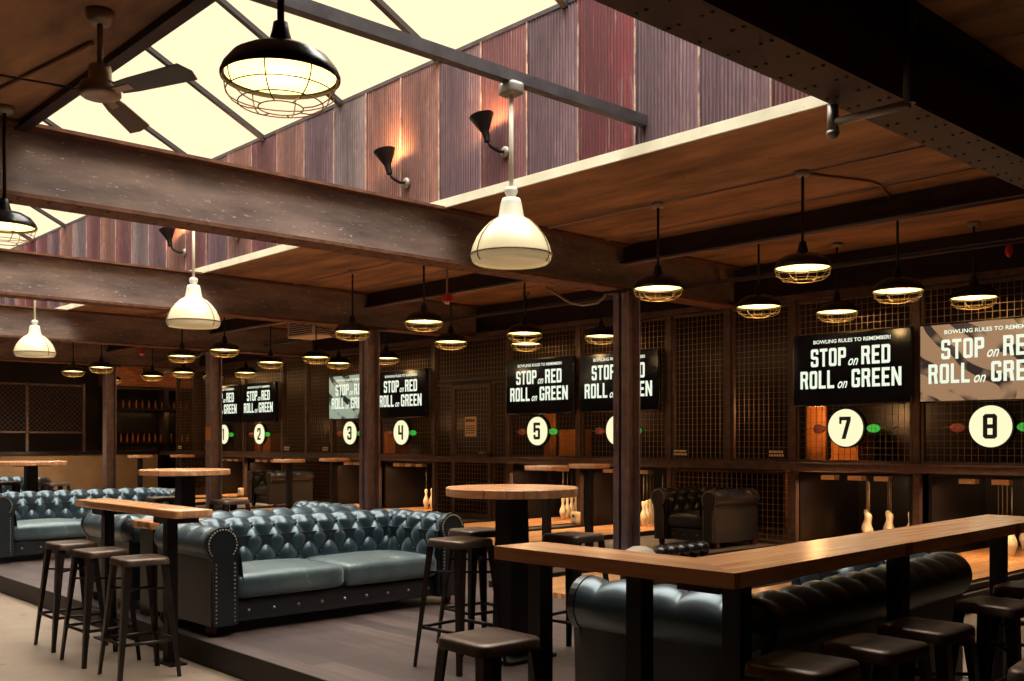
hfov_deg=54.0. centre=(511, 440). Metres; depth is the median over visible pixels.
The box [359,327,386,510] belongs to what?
steel column
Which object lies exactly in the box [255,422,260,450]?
board
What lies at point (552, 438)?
board
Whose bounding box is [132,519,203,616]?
ledge
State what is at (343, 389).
wall screen
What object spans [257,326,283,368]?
pendant lamp
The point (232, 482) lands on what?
housing
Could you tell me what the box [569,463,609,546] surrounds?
table
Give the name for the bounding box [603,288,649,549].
steel column
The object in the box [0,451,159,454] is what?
countertop
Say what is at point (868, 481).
pin
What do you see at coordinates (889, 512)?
pin
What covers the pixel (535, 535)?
lane
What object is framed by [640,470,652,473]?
lamp
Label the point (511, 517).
bar table
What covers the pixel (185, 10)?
trim
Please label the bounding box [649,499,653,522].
pin
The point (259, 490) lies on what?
seat cushion
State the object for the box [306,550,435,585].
seat cushion
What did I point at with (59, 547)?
bar stool
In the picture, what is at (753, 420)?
wall
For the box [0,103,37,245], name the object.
pendant lamp
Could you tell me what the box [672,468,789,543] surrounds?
wire cage
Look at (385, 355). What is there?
pendant lamp
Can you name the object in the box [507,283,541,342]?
pendant lamp
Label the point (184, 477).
bar table
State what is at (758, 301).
pendant lamp
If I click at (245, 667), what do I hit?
platform edge
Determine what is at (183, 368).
pendant lamp
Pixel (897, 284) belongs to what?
pendant lamp
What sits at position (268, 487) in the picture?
armchair
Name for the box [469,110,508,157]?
wall sconce
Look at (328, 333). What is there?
conduit
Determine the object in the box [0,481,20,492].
bar stool
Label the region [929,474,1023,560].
lane
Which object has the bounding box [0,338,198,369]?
steel beam
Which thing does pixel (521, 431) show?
lamp
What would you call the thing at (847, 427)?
number sign
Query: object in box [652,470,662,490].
curtain
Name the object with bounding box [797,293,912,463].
wire cage
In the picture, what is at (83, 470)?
bar counter
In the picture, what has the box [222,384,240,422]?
wall screen
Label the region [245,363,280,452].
wire cage
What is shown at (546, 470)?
table
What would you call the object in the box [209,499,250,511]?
bar stool
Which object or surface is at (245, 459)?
post
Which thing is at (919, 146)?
girder
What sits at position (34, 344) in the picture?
pendant lamp
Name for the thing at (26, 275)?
steel beam
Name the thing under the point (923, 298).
wire cage
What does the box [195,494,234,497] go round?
lane
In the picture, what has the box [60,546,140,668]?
bar stool
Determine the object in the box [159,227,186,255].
wall sconce
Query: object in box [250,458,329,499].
housing
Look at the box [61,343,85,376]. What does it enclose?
pendant lamp
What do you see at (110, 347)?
girder
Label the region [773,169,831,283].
pendant lamp
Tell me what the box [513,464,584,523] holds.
housing
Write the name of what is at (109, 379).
steel column
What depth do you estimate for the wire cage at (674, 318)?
13.98 m
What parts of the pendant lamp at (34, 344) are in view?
lamp shade, rod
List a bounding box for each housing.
[222,457,262,495]
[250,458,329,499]
[338,460,386,506]
[384,461,487,512]
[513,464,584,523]
[594,466,728,530]
[799,471,933,552]
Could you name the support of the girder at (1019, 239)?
attached to the steel beam at (26, 275)
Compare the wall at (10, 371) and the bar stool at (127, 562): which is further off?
the wall at (10, 371)
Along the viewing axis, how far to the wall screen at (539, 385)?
15.99 m
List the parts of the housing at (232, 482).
panel, panel, panel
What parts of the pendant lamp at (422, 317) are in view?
lamp shade, rod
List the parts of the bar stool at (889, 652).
leg, seat, leg, leg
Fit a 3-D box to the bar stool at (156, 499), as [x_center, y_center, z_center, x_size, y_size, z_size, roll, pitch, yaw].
[-3.611,0.961,10.449,0.396,0.759,0.396,0,0,-39]
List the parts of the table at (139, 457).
post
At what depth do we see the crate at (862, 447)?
14.01 m
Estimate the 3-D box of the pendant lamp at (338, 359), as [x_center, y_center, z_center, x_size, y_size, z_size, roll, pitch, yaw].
[-3.421,-1.884,19.811,0.492,0.932,0.492,0,0,22]
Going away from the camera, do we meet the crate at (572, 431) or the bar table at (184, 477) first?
the bar table at (184, 477)
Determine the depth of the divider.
15.25 m
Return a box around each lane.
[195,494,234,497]
[195,496,247,504]
[213,506,358,511]
[463,519,570,527]
[466,524,653,553]
[489,542,796,599]
[752,552,1023,594]
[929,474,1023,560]
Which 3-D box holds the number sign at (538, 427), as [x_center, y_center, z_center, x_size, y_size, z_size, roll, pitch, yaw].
[0.431,-0.160,16.154,0.096,0.490,0.490,0,0,-43]
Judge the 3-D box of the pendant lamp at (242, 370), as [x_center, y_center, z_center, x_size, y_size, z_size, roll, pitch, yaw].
[-5.976,-1.884,22.569,0.492,0.932,0.492,0,0,-18]
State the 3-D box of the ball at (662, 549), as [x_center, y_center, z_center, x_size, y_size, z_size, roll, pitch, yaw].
[1.265,0.941,8.436,0.131,0.134,0.134,0,0,-43]
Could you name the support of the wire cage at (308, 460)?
on the platform
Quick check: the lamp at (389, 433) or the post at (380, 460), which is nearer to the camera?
the lamp at (389, 433)
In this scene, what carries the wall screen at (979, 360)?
attached to the wire cage at (923, 298)
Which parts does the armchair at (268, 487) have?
arm, arm, arm, arm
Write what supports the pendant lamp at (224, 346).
hanging from the ceiling
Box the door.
[453,383,492,518]
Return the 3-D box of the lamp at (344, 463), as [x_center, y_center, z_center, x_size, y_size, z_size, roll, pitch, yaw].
[-3.321,0.453,20.394,0.120,0.055,0.180,0,0,-43]
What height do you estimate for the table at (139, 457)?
1.078 m
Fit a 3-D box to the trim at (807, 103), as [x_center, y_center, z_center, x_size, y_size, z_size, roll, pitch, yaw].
[-5.436,-2.381,15.219,0.024,0.087,24.280,0,0,-43]
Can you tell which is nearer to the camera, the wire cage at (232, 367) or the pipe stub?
the pipe stub
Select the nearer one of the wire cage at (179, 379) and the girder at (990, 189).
the girder at (990, 189)
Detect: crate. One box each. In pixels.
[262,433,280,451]
[383,432,410,455]
[558,429,591,455]
[830,432,873,463]
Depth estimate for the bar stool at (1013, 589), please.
5.14 m
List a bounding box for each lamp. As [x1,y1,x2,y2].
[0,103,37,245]
[13,300,55,357]
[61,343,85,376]
[88,344,113,372]
[141,348,163,380]
[165,231,220,329]
[167,329,195,362]
[171,359,194,377]
[209,317,239,357]
[219,0,340,117]
[235,354,256,377]
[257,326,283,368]
[264,432,276,436]
[302,325,329,363]
[326,333,350,368]
[334,270,369,340]
[343,462,352,464]
[380,332,398,364]
[386,430,393,435]
[393,463,403,465]
[404,265,442,331]
[405,464,415,466]
[409,430,423,435]
[416,464,426,466]
[434,302,466,349]
[470,80,552,269]
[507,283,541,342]
[510,292,541,351]
[516,428,526,434]
[549,428,568,434]
[585,292,612,344]
[592,427,605,434]
[603,469,612,472]
[633,201,682,301]
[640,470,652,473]
[736,244,781,317]
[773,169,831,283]
[804,424,824,433]
[815,242,858,322]
[821,475,838,479]
[847,476,865,480]
[866,423,896,432]
[871,220,924,303]
[874,476,892,480]
[939,422,965,432]
[949,220,998,309]
[958,479,978,483]
[991,479,1012,484]
[1017,422,1023,431]
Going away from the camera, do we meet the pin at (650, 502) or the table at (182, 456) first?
the pin at (650, 502)
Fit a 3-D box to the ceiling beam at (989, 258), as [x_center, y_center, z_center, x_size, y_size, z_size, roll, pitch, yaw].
[0.076,-2.108,16.902,0.080,0.477,31.600,0,0,-43]
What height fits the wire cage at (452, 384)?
2.350 m
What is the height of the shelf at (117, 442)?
0.050 m
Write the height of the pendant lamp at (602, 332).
0.932 m
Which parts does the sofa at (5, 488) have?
backrest, arm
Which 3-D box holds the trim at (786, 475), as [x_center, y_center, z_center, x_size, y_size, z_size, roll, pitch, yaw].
[4.021,0.865,13.687,0.100,0.950,0.620,0,0,-43]
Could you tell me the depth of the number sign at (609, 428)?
14.97 m
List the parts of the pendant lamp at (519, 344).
lamp shade, rod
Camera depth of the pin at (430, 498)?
19.47 m
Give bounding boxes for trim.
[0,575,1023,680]
[14,0,216,131]
[56,96,829,309]
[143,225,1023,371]
[785,470,789,537]
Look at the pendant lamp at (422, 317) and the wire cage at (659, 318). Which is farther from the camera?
the wire cage at (659, 318)
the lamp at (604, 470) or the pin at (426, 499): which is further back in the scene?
the pin at (426, 499)
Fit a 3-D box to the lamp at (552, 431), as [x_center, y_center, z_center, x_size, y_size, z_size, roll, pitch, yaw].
[0.721,-0.150,15.823,0.160,0.121,0.345,0,0,-43]
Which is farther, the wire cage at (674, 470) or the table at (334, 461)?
the table at (334, 461)
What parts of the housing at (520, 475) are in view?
panel, panel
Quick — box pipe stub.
[826,0,915,139]
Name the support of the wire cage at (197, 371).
attached to the rail
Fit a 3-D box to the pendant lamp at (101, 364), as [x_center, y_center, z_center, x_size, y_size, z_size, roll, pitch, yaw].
[-8.396,-1.869,20.547,0.492,0.962,0.492,0,0,-18]
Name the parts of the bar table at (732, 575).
leg, leg, leg, leg, leg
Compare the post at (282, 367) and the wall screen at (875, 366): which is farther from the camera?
the post at (282, 367)
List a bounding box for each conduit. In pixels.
[0,41,93,91]
[318,326,351,338]
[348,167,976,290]
[545,286,605,305]
[809,173,890,197]
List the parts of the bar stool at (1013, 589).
leg, seat, leg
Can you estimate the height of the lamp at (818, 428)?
0.121 m
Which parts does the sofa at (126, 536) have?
arm, arm, backrest, arm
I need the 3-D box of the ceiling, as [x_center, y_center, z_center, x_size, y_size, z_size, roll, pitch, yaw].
[-4.869,-2.420,12.323,17.600,0.140,31.700,0,0,-43]
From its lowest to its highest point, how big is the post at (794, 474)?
3.120 m
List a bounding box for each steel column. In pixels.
[103,365,120,489]
[198,350,221,508]
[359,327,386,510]
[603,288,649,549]
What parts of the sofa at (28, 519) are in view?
arm, arm, backrest, arm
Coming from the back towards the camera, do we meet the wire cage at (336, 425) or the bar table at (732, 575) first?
the wire cage at (336, 425)
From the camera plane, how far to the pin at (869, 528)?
12.58 m
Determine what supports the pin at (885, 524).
on the housing at (831, 503)
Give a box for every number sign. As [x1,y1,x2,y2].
[222,424,231,444]
[254,423,267,444]
[343,421,358,444]
[394,419,411,445]
[527,416,550,445]
[606,416,612,444]
[828,408,866,447]
[968,404,1016,448]
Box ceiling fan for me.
[0,5,196,133]
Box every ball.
[655,545,670,554]
[667,544,680,555]
[678,543,690,556]
[688,542,699,556]
[697,541,709,555]
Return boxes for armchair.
[246,470,314,505]
[651,486,759,548]
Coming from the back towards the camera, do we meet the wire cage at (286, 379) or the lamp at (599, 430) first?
the wire cage at (286, 379)
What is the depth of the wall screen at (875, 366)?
12.05 m
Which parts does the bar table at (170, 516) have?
foot plate, leg, leg, foot plate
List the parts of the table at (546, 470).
post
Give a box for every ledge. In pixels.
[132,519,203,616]
[159,451,1023,475]
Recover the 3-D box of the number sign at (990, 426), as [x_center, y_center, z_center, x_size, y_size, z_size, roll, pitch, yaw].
[5.235,-0.160,10.967,0.096,0.490,0.490,0,0,-43]
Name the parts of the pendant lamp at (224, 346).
lamp shade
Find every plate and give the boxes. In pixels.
[284,446,290,450]
[322,446,328,451]
[673,449,687,456]
[768,449,785,457]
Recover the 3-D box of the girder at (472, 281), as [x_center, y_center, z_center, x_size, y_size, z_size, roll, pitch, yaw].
[-0.492,-2.235,14.072,0.160,0.220,5.300,0,0,-43]
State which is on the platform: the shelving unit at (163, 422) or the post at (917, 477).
the post at (917, 477)
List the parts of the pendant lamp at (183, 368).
lamp shade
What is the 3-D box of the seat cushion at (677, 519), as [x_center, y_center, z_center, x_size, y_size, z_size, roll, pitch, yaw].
[2.445,0.998,12.977,0.722,0.204,0.556,0,0,-43]
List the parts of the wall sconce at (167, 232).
lamp shade, arm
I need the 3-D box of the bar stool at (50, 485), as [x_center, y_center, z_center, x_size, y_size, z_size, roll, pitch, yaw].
[-6.361,0.961,14.008,0.396,0.759,0.396,0,0,41]
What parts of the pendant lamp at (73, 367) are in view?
lamp shade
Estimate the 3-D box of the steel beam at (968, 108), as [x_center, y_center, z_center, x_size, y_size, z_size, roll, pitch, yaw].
[0.964,-2.064,4.463,15.480,0.566,0.300,0,0,-43]
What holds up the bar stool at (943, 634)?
on the floor
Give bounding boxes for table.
[0,461,66,491]
[75,498,212,667]
[128,455,152,487]
[139,468,229,506]
[170,454,193,467]
[273,459,304,508]
[319,458,349,502]
[446,484,577,665]
[494,514,1023,680]
[525,465,568,542]
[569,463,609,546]
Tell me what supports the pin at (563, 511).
on the housing at (520, 475)
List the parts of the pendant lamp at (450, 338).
lamp shade, rod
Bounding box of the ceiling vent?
[288,323,336,339]
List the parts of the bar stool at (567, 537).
leg, seat, leg, leg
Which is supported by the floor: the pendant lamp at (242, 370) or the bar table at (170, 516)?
the bar table at (170, 516)
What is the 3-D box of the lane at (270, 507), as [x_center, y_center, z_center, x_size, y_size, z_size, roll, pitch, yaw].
[-5.080,1.310,18.356,5.290,0.060,1.404,0,0,-43]
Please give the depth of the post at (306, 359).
21.38 m
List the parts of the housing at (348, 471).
panel, panel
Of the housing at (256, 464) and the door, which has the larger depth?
the housing at (256, 464)
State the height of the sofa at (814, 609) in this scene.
0.752 m
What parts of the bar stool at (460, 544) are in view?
leg, seat, leg, leg, leg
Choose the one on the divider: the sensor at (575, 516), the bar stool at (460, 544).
the sensor at (575, 516)
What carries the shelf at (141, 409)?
attached to the shelving unit at (163, 422)
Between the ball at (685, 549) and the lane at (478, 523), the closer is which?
the ball at (685, 549)
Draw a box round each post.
[176,373,177,467]
[243,365,247,495]
[281,360,285,470]
[305,358,307,453]
[331,354,335,453]
[380,460,381,507]
[432,343,438,511]
[506,334,512,483]
[577,326,583,524]
[667,315,674,487]
[725,308,731,460]
[790,301,798,542]
[913,292,922,524]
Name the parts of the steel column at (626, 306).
cap plate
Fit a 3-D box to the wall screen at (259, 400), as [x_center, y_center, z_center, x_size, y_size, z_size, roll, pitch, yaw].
[-5.686,-0.875,22.715,0.118,0.890,1.550,0,0,-43]
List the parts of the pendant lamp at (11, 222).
rod, lamp shade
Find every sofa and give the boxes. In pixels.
[0,476,51,493]
[0,487,174,557]
[81,500,358,609]
[154,508,463,635]
[567,541,971,680]
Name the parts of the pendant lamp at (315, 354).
lamp shade, rod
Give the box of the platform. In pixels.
[0,486,1023,680]
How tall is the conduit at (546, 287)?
0.288 m
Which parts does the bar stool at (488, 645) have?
leg, leg, seat, leg, leg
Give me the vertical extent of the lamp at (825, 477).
0.055 m
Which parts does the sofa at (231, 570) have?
arm, arm, backrest, arm, arm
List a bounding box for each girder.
[94,237,1023,368]
[106,345,132,351]
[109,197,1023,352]
[146,145,926,316]
[209,318,280,333]
[364,273,523,307]
[620,176,1023,263]
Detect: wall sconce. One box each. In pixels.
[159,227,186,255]
[373,146,409,187]
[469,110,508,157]
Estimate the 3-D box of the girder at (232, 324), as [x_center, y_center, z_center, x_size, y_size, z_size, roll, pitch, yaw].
[-4.134,-2.235,18.005,0.160,0.220,5.300,0,0,-43]
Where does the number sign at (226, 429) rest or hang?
attached to the wire cage at (232, 367)
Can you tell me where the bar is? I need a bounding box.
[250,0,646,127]
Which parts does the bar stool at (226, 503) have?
leg, seat, leg, leg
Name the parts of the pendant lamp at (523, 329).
lamp shade, rod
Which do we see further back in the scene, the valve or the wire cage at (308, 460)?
the wire cage at (308, 460)
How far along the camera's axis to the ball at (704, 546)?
8.76 m
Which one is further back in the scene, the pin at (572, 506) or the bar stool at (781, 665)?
the pin at (572, 506)
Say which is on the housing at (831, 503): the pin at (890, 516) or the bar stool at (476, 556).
the pin at (890, 516)
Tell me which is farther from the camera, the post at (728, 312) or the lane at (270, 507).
the lane at (270, 507)
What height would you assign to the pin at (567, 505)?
0.780 m
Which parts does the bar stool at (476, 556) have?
leg, seat, leg, leg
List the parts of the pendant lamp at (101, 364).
lamp shade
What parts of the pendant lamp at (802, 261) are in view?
lamp shade, rod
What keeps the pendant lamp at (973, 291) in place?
hanging from the ceiling
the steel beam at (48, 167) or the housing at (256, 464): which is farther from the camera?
the housing at (256, 464)
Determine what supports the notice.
attached to the door
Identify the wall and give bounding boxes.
[0,0,809,307]
[0,361,203,485]
[204,275,1023,527]
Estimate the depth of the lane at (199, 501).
22.48 m
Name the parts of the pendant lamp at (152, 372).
lamp shade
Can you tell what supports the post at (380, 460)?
on the platform
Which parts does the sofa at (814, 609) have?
arm, arm, backrest, arm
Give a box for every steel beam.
[0,116,741,308]
[0,248,480,338]
[0,304,312,356]
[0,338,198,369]
[594,0,1023,188]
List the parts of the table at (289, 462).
post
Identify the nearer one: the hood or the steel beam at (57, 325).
the hood
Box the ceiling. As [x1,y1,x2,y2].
[0,0,1023,327]
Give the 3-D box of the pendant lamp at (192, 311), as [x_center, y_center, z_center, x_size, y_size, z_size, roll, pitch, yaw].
[-3.559,-1.921,11.232,0.598,1.298,0.598,0,0,-20]
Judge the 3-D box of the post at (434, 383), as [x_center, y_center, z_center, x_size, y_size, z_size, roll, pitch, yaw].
[-1.393,-0.220,18.213,0.094,3.120,0.080,0,0,-43]
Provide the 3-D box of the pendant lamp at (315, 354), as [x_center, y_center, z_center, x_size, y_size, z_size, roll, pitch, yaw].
[-3.470,-1.859,17.803,0.492,0.982,0.492,0,0,-18]
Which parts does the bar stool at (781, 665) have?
leg, leg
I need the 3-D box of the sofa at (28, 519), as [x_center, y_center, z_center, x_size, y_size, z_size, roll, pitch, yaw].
[-5.116,0.964,11.942,2.268,0.752,0.962,0,0,-43]
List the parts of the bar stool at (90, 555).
leg, leg, seat, leg, leg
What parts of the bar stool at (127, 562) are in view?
leg, leg, seat, leg, leg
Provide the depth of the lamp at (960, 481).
11.23 m
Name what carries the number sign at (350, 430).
attached to the wire cage at (336, 425)
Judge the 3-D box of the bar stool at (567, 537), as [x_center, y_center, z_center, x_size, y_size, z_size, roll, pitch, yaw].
[0.383,0.961,6.297,0.396,0.759,0.396,0,0,42]
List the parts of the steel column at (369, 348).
cap plate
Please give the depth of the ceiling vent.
18.45 m
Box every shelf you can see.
[117,408,198,411]
[117,442,198,443]
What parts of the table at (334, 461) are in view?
post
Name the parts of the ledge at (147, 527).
leg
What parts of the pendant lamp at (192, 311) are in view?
lamp shade, rod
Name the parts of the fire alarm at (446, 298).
rod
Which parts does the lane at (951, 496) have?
panel, panel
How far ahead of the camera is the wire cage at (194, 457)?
25.23 m
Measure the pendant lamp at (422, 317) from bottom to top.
0.962 m
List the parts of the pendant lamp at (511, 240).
rod, lamp shade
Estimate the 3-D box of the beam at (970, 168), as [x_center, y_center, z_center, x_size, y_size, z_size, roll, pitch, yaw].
[-3.704,-2.336,16.878,0.024,0.021,24.200,0,0,-43]
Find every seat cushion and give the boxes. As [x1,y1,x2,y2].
[14,518,85,540]
[238,558,342,597]
[254,485,265,495]
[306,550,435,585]
[668,510,701,528]
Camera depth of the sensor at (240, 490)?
23.32 m
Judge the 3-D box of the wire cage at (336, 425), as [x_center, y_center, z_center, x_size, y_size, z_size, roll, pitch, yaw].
[-3.130,-0.750,20.100,0.050,2.040,1.510,0,0,-43]
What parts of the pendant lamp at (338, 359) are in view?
lamp shade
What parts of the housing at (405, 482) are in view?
panel, panel, panel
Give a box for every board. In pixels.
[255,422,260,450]
[544,414,556,455]
[807,406,826,462]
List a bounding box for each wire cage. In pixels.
[178,373,192,451]
[178,456,205,493]
[195,369,205,451]
[222,365,242,452]
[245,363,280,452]
[284,358,304,453]
[284,459,330,502]
[308,355,330,453]
[334,352,358,454]
[380,344,431,455]
[436,335,505,381]
[436,383,454,512]
[493,380,505,518]
[511,327,576,457]
[582,317,666,459]
[672,310,724,460]
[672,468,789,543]
[732,303,789,461]
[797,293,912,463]
[921,276,1023,465]
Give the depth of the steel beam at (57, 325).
18.76 m
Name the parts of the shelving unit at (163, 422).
post, brick panel, rail, post, post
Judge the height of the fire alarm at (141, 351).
0.500 m
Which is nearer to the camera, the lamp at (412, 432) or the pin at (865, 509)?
the pin at (865, 509)
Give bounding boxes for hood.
[627,546,655,553]
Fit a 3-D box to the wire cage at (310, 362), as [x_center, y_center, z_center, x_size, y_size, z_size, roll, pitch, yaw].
[-4.014,-0.750,21.054,0.050,2.040,0.890,0,0,-43]
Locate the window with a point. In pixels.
(390, 13)
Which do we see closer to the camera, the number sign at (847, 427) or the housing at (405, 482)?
the number sign at (847, 427)
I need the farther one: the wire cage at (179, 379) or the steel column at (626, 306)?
the wire cage at (179, 379)
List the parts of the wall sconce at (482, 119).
lamp shade, arm, plate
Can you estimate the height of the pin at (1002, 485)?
0.780 m
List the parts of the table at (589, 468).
post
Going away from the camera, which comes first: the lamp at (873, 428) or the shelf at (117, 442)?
the lamp at (873, 428)
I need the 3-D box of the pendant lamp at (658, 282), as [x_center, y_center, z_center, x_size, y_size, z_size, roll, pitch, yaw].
[1.443,-1.869,9.922,0.492,0.962,0.492,0,0,-18]
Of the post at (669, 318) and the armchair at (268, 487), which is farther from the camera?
the armchair at (268, 487)
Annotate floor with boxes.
[0,592,1023,680]
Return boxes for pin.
[423,489,428,508]
[429,488,431,507]
[559,498,566,519]
[565,472,570,517]
[570,497,574,516]
[574,496,576,511]
[640,501,647,525]
[645,500,650,524]
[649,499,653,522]
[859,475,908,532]
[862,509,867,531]
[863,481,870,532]
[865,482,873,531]
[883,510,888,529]
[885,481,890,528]
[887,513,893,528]
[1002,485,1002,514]
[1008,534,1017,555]
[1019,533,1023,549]
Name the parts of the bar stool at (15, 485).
seat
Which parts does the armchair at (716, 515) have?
arm, arm, arm, arm, backrest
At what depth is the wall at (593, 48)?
9.59 m
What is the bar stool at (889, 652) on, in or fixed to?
on the floor
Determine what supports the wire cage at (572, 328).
attached to the rail
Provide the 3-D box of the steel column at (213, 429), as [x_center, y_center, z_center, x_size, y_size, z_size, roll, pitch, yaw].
[-5.908,-0.225,19.920,0.440,3.130,0.440,0,0,-43]
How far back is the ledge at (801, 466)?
13.54 m
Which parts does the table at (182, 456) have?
post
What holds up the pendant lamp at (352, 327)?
hanging from the ceiling
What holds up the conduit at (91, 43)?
attached to the ceiling
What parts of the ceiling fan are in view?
blade, motor, blade, blade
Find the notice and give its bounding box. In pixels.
[465,417,475,435]
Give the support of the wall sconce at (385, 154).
attached to the wall at (593, 48)
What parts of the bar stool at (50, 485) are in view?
seat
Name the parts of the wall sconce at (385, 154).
lamp shade, arm, plate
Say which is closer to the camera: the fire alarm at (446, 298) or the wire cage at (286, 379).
the fire alarm at (446, 298)
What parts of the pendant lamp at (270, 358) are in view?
lamp shade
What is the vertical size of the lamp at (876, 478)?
0.055 m
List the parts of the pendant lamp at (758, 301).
rod, lamp shade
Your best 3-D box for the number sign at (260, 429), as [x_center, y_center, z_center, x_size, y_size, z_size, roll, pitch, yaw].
[-5.691,-0.160,22.765,0.096,0.490,0.490,0,0,-43]
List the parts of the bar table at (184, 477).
plate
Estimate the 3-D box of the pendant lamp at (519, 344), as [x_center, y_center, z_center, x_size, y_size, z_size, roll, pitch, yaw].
[0.221,-1.884,15.878,0.492,0.932,0.492,0,0,22]
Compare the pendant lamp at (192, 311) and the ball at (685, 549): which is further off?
the pendant lamp at (192, 311)
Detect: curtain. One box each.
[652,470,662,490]
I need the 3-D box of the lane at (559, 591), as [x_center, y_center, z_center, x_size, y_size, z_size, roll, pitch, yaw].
[2.204,1.310,10.491,5.290,0.060,1.404,0,0,-43]
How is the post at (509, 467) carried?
on the platform
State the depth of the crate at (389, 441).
21.87 m
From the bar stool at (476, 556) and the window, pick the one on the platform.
the bar stool at (476, 556)
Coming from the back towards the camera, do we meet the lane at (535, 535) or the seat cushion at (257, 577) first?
the lane at (535, 535)
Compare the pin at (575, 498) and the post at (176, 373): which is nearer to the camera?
the pin at (575, 498)
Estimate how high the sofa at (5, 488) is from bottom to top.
0.752 m
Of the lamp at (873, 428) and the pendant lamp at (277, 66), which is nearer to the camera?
the pendant lamp at (277, 66)
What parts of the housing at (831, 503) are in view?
panel, panel, panel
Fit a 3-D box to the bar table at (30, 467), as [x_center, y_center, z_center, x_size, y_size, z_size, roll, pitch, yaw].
[-6.780,0.812,14.165,0.940,1.055,0.940,0,0,-43]
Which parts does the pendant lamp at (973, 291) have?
lamp shade, rod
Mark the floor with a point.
(20, 659)
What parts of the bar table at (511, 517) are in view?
plate, plate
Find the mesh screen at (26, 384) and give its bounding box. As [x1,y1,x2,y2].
[0,382,84,451]
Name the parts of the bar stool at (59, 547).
leg, leg, seat, leg, leg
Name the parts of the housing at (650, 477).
panel, panel, panel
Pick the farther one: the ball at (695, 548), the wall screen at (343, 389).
the wall screen at (343, 389)
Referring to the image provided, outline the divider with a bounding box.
[529,524,583,528]
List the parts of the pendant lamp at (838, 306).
lamp shade, rod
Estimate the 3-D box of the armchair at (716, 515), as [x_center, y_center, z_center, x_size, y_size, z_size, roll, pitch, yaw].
[2.531,0.974,13.056,1.023,0.732,1.048,0,0,-43]
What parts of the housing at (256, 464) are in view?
panel, panel, panel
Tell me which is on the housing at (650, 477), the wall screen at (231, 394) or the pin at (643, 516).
the pin at (643, 516)
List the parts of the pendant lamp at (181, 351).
lamp shade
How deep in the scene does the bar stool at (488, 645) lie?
3.77 m
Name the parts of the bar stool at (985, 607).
leg, leg, seat, leg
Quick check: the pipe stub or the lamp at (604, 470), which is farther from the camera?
the lamp at (604, 470)
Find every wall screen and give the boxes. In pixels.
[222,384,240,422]
[242,381,277,421]
[329,374,358,419]
[380,368,427,417]
[506,356,575,414]
[580,348,661,412]
[793,326,913,406]
[919,317,1023,402]
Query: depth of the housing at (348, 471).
20.86 m
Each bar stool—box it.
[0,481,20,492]
[34,539,107,652]
[41,482,70,490]
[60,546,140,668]
[97,554,180,680]
[146,496,174,504]
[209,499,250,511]
[413,536,506,676]
[434,627,544,680]
[436,527,494,642]
[542,531,608,647]
[744,650,860,680]
[820,633,932,680]
[872,617,979,680]
[952,595,1023,680]
[986,581,1023,680]
[1007,658,1023,680]
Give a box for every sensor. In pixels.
[238,488,243,495]
[571,512,580,524]
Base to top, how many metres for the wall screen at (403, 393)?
0.890 m
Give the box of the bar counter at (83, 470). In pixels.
[0,451,159,490]
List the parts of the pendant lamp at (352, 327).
lamp shade, rod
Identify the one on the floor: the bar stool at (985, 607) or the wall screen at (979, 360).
the bar stool at (985, 607)
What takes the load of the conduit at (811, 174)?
attached to the ceiling
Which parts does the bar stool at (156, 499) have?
seat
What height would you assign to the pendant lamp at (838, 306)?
0.932 m
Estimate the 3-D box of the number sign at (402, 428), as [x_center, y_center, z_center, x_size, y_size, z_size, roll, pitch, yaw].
[-2.049,-0.160,18.832,0.096,0.490,0.490,0,0,-43]
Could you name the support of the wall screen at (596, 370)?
attached to the wire cage at (659, 318)
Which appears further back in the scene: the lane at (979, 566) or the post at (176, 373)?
the post at (176, 373)
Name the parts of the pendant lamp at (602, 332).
lamp shade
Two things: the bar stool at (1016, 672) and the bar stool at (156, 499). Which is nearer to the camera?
the bar stool at (1016, 672)
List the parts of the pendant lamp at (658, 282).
lamp shade, rod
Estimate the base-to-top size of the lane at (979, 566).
0.060 m
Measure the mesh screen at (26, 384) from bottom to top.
1.700 m
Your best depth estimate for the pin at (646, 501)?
15.54 m
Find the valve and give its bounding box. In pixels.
[1005,238,1012,256]
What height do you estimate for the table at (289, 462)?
1.078 m
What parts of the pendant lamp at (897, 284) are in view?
rod, lamp shade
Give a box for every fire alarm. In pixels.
[139,347,144,354]
[441,269,452,303]
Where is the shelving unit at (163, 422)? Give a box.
[98,367,199,487]
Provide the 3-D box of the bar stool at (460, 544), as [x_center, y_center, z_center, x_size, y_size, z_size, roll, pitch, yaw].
[-0.308,0.961,5.984,0.396,0.759,0.396,0,0,43]
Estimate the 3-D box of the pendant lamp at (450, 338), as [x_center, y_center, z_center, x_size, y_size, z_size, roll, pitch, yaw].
[-0.915,-1.859,15.044,0.492,0.982,0.492,0,0,22]
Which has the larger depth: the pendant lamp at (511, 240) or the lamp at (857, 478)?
the lamp at (857, 478)
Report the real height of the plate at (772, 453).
0.110 m
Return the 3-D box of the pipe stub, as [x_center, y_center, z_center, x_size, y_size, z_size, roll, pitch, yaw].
[1.846,-1.995,5.189,0.068,0.790,0.482,0,0,-43]
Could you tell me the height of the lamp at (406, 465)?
0.055 m
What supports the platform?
on the floor
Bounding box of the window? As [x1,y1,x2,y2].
[11,0,576,249]
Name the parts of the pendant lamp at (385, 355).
lamp shade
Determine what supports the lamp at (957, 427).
attached to the wire cage at (923, 298)
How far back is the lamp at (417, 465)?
18.57 m
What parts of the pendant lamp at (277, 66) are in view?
lamp shade, rod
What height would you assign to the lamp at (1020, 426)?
0.121 m
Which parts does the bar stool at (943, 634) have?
leg, leg, seat, leg, leg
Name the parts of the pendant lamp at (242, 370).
lamp shade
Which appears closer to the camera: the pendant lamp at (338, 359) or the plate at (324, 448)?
the pendant lamp at (338, 359)
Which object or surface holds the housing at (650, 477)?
on the platform

